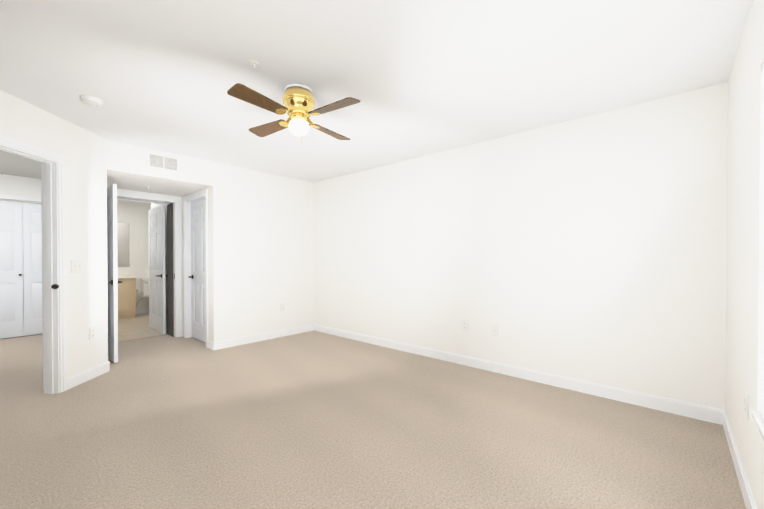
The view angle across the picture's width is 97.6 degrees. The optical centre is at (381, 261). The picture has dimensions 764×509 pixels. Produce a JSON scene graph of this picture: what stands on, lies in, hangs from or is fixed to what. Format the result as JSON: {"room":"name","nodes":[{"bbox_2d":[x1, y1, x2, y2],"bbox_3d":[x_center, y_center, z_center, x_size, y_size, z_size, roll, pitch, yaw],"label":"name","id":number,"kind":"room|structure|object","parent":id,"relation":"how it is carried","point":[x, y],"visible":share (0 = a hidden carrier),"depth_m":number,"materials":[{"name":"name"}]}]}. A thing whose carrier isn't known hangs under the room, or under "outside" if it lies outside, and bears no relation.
{"room":"empty bedroom","nodes":[
{"label":"empty bedroom","id":0,"kind":"room"},
{"bbox_2d":[0,174,40,338],"bbox_3d":[-5.717,-0.070,4.891,0.190,2.440,1.670,0,1,41],"label":"wall","id":1,"kind":"structure","parent":0,"point":[19,186],"depth_m":5.03,"materials":[{"name":"white paint"}]},
{"bbox_2d":[0,201,23,338],"bbox_3d":[-5.579,0.129,4.937,0.068,2.018,0.376,0,1,41],"label":"bifold door","id":2,"kind":"structure","parent":1,"relation":"in","point":[11,271],"depth_m":4.99,"materials":[{"name":"white paint"}]},
{"bbox_2d":[0,194,40,201],"bbox_3d":[-5.696,0.086,4.760,0.016,2.130,1.600,0,1,41],"label":"door frame","id":3,"kind":"structure","parent":1,"relation":"attached to","point":[3,196],"depth_m":5.03,"materials":[{"name":"white paint"}]},
{"bbox_2d":[23,203,42,335],"bbox_3d":[-5.341,0.127,5.234,0.035,2.018,0.376,0,1,41],"label":"bifold door","id":4,"kind":"structure","parent":1,"relation":"in","point":[32,250],"depth_m":5.16,"materials":[{"name":"white paint"}]},
{"bbox_2d":[0,90,107,377],"bbox_3d":[-2.893,-0.051,2.571,0.120,2.440,1.897,0,0,-4],"label":"wall","id":5,"kind":"structure","parent":0,"point":[83,151],"depth_m":3.18,"materials":[{"name":"white paint"}]},
{"bbox_2d":[0,134,66,393],"bbox_3d":[-2.891,0.118,2.551,0.152,2.104,0.918,0,0,-4],"label":"trim","id":6,"kind":"structure","parent":5,"relation":"attached to","point":[54,263],"depth_m":2.94,"materials":[{"name":"white paint"}]},
{"bbox_2d":[41,164,43,389],"bbox_3d":[-3.215,0.142,3.321,0.749,2.018,0.270,0,1,41],"label":"entry door","id":7,"kind":"structure","parent":5,"relation":"in","point":[42,276],"depth_m":2.98,"materials":[{"name":"white paint"}]},
{"bbox_2d":[51,284,58,288],"bbox_3d":[-2.851,0.222,2.915,0.050,0.044,0.050,0,1,41],"label":"door knob","id":8,"kind":"object","parent":5,"relation":"attached to","point":[54,286],"visible":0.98,"depth_m":2.90,"materials":[{"name":"brown metal"}]},
{"bbox_2d":[71,260,81,272],"bbox_3d":[-2.860,0.050,3.135,0.019,0.117,0.117,0,0,-4],"label":"light switch","id":9,"kind":"object","parent":5,"relation":"attached to","point":[76,266],"visible":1,"depth_m":3.13,"materials":[{"name":"white plastic"}]},
{"bbox_2d":[67,361,109,389],"bbox_3d":[-2.833,1.116,2.686,0.013,0.105,1.701,0,0,-4],"label":"baseboard","id":10,"kind":"structure","parent":5,"relation":"attached to","point":[85,376],"depth_m":3.25,"materials":[{"name":"white paint"}]},
{"bbox_2d":[89,327,94,339],"bbox_3d":[-2.875,0.718,3.316,0.010,0.117,0.072,0,0,-4],"label":"outlet","id":11,"kind":"object","parent":5,"relation":"attached to","point":[91,333],"visible":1,"depth_m":3.31,"materials":[{"name":"white plastic"}]},
{"bbox_2d":[117,200,149,308],"bbox_3d":[-5.363,-0.088,7.089,0.120,2.440,2.340,0,1,41],"label":"wall","id":12,"kind":"structure","parent":0,"point":[134,215],"depth_m":7.15,"materials":[{"name":"white paint"}]},
{"bbox_2d":[117,223,129,266],"bbox_3d":[-5.620,-0.339,6.693,0.010,0.910,0.910,0,1,41],"label":"bathroom mirror","id":13,"kind":"object","parent":12,"relation":"attached to","point":[122,244],"visible":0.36,"depth_m":6.96,"materials":[{"name":"clear glass"}]},
{"bbox_2d":[135,308,148,313],"bbox_3d":[-5.314,1.080,7.055,0.013,0.105,2.100,0,1,41],"label":"baseboard","id":14,"kind":"structure","parent":12,"relation":"attached to","point":[144,310],"depth_m":7.21,"materials":[{"name":"white paint"}]},
{"bbox_2d":[118,313,167,341],"bbox_3d":[-4.308,1.137,6.171,2.690,0.006,2.100,0,1,41],"label":"floor","id":15,"kind":"structure","parent":0,"point":[137,327],"depth_m":5.57,"materials":[{"name":"beige tile"}]},
{"bbox_2d":[117,271,137,318],"bbox_3d":[-5.403,0.653,6.501,0.600,0.969,0.945,0,1,41],"label":"vanity cabinet","id":16,"kind":"object","parent":15,"relation":"on","point":[127,297],"visible":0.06,"depth_m":6.57,"materials":[{"name":"brown wood"}]},
{"bbox_2d":[136,278,148,305],"bbox_3d":[-4.808,0.750,7.116,0.686,0.765,0.596,0,1,41],"label":"toilet","id":17,"kind":"object","parent":15,"relation":"on","point":[144,287],"visible":0.17,"depth_m":7.10,"materials":[{"name":"white ceramic"}]},
{"bbox_2d":[117,189,182,336],"bbox_3d":[-3.525,0.086,4.796,0.330,2.130,1.080,0,1,41],"label":"wall","id":18,"kind":"structure","parent":0,"point":[181,238],"depth_m":5.08,"materials":[{"name":"white paint"}]},
{"bbox_2d":[107,184,121,362],"bbox_3d":[-3.338,0.136,4.062,0.876,2.018,0.143,0,1,41],"label":"bathroom door","id":19,"kind":"structure","parent":18,"relation":"in","point":[113,281],"depth_m":3.79,"materials":[{"name":"white paint"}]},
{"bbox_2d":[117,190,180,336],"bbox_3d":[-3.520,0.099,4.802,0.362,2.104,1.023,0,1,41],"label":"trim","id":20,"kind":"structure","parent":18,"relation":"attached to","point":[173,204],"depth_m":5.05,"materials":[{"name":"white paint"}]},
{"bbox_2d":[148,204,166,333],"bbox_3d":[-3.718,0.124,5.496,0.875,2.018,0.147,0,1,41],"label":"bathroom door","id":21,"kind":"structure","parent":18,"relation":"in","point":[157,301],"depth_m":5.42,"materials":[{"name":"white paint"}]},
{"bbox_2d":[153,187,209,339],"bbox_3d":[-3.124,-0.072,5.221,2.350,2.440,0.150,0,1,41],"label":"wall","id":22,"kind":"structure","parent":0,"point":[208,189],"depth_m":5.07,"materials":[{"name":"white paint"}]},
{"bbox_2d":[183,190,207,347],"bbox_3d":[-2.612,0.099,4.782,0.868,2.104,0.136,0,1,41],"label":"trim","id":23,"kind":"structure","parent":22,"relation":"attached to","point":[188,200],"depth_m":4.99,"materials":[{"name":"white paint"}]},
{"bbox_2d":[188,199,205,341],"bbox_3d":[-2.593,0.130,4.806,0.720,2.018,0.143,0,1,41],"label":"closet door","id":24,"kind":"structure","parent":22,"relation":"in","point":[198,310],"depth_m":4.85,"materials":[{"name":"white paint"}]},
{"bbox_2d":[107,140,313,341],"bbox_3d":[-2.058,-0.067,4.563,0.120,2.440,2.910,0,1,41],"label":"wall","id":25,"kind":"structure","parent":0,"point":[261,247],"depth_m":4.68,"materials":[{"name":"white paint"}]},
{"bbox_2d":[146,151,179,173],"bbox_3d":[-2.546,-1.149,3.898,0.014,0.195,0.335,0,1,41],"label":"air vent","id":26,"kind":"object","parent":25,"relation":"in","point":[161,162],"visible":1,"depth_m":3.89,"materials":[{"name":"white metal"}]},
{"bbox_2d":[207,324,313,349],"bbox_3d":[-1.728,1.097,4.984,0.193,0.105,1.590,0,1,41],"label":"baseboard","id":27,"kind":"structure","parent":25,"relation":"attached to","point":[217,345],"depth_m":4.78,"materials":[{"name":"white paint"}]},
{"bbox_2d":[0,331,745,508],"bbox_3d":[-2.136,1.219,3.864,10.600,0.120,5.600,0,1,41],"label":"floor carpet","id":28,"kind":"object","parent":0,"point":[313,420],"visible":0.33,"depth_m":2.22,"materials":[{"name":"beige carpet"}]},
{"bbox_2d":[0,0,751,182],"bbox_3d":[-2.136,-1.335,3.843,10.600,0.132,5.600,0,1,41],"label":"ceiling","id":29,"kind":"structure","parent":0,"point":[418,78],"depth_m":2.18,"materials":[{"name":"white paint"}]},
{"bbox_2d":[80,95,103,106],"bbox_3d":[-2.277,-1.249,2.623,0.140,0.043,0.140,0,1,41],"label":"smoke detector","id":30,"kind":"object","parent":29,"relation":"attached to","point":[89,100],"visible":1,"depth_m":2.59,"materials":[{"name":"white plastic"}]},
{"bbox_2d":[248,60,258,69],"bbox_3d":[-0.822,-1.250,2.143,0.068,0.033,0.068,0,1,41],"label":"sprinkler","id":31,"kind":"object","parent":29,"relation":"attached to","point":[253,64],"visible":1,"depth_m":2.13,"materials":[{"name":"white plastic"}]},
{"bbox_2d":[227,83,359,146],"bbox_3d":[-0.619,-1.051,2.491,0.837,0.438,0.837,0,0,-11],"label":"ceiling fan","id":32,"kind":"object","parent":29,"relation":"attached to","point":[298,100],"visible":1,"depth_m":2.41,"materials":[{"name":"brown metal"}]},
{"bbox_2d":[313,82,727,409],"bbox_3d":[0.700,-0.062,3.998,5.010,2.440,0.120,0,1,41],"label":"wall","id":33,"kind":"structure","parent":0,"point":[592,248],"depth_m":3.09,"materials":[{"name":"white paint"}]},
{"bbox_2d":[462,320,468,330],"bbox_3d":[0.927,0.715,3.717,0.072,0.117,0.010,0,1,41],"label":"outlet","id":34,"kind":"object","parent":33,"relation":"attached to","point":[465,325],"visible":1,"depth_m":3.71,"materials":[{"name":"white plastic"}]},
{"bbox_2d":[313,324,724,424],"bbox_3d":[0.656,1.106,3.957,4.770,0.105,0.013,0,1,41],"label":"baseboard","id":35,"kind":"structure","parent":33,"relation":"attached to","point":[698,412],"depth_m":3.10,"materials":[{"name":"white paint"}]},
{"bbox_2d":[725,0,763,508],"bbox_3d":[1.219,-0.037,0.885,0.120,2.440,4.110,0,1,41],"label":"wall","id":36,"kind":"structure","parent":0,"point":[744,371],"depth_m":1.69,"materials":[{"name":"white paint"}]},
{"bbox_2d":[723,411,756,508],"bbox_3d":[1.165,1.131,0.934,0.013,0.105,3.857,0,1,41],"label":"baseboard","id":37,"kind":"structure","parent":36,"relation":"attached to","point":[748,497],"depth_m":1.79,"materials":[{"name":"white paint"}]},
{"bbox_2d":[744,391,748,419],"bbox_3d":[1.801,0.712,1.651,0.010,0.117,0.072,0,1,41],"label":"outlet","id":38,"kind":"object","parent":36,"relation":"attached to","point":[746,408],"visible":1,"depth_m":1.63,"materials":[{"name":"white plastic"}]},
{"bbox_2d":[752,411,763,439],"bbox_3d":[1.188,0.684,0.911,0.072,0.022,1.480,0,1,41],"label":"window sill","id":39,"kind":"structure","parent":36,"relation":"attached to","point":[758,420],"depth_m":1.40,"materials":[{"name":"white stone"}]}
]}

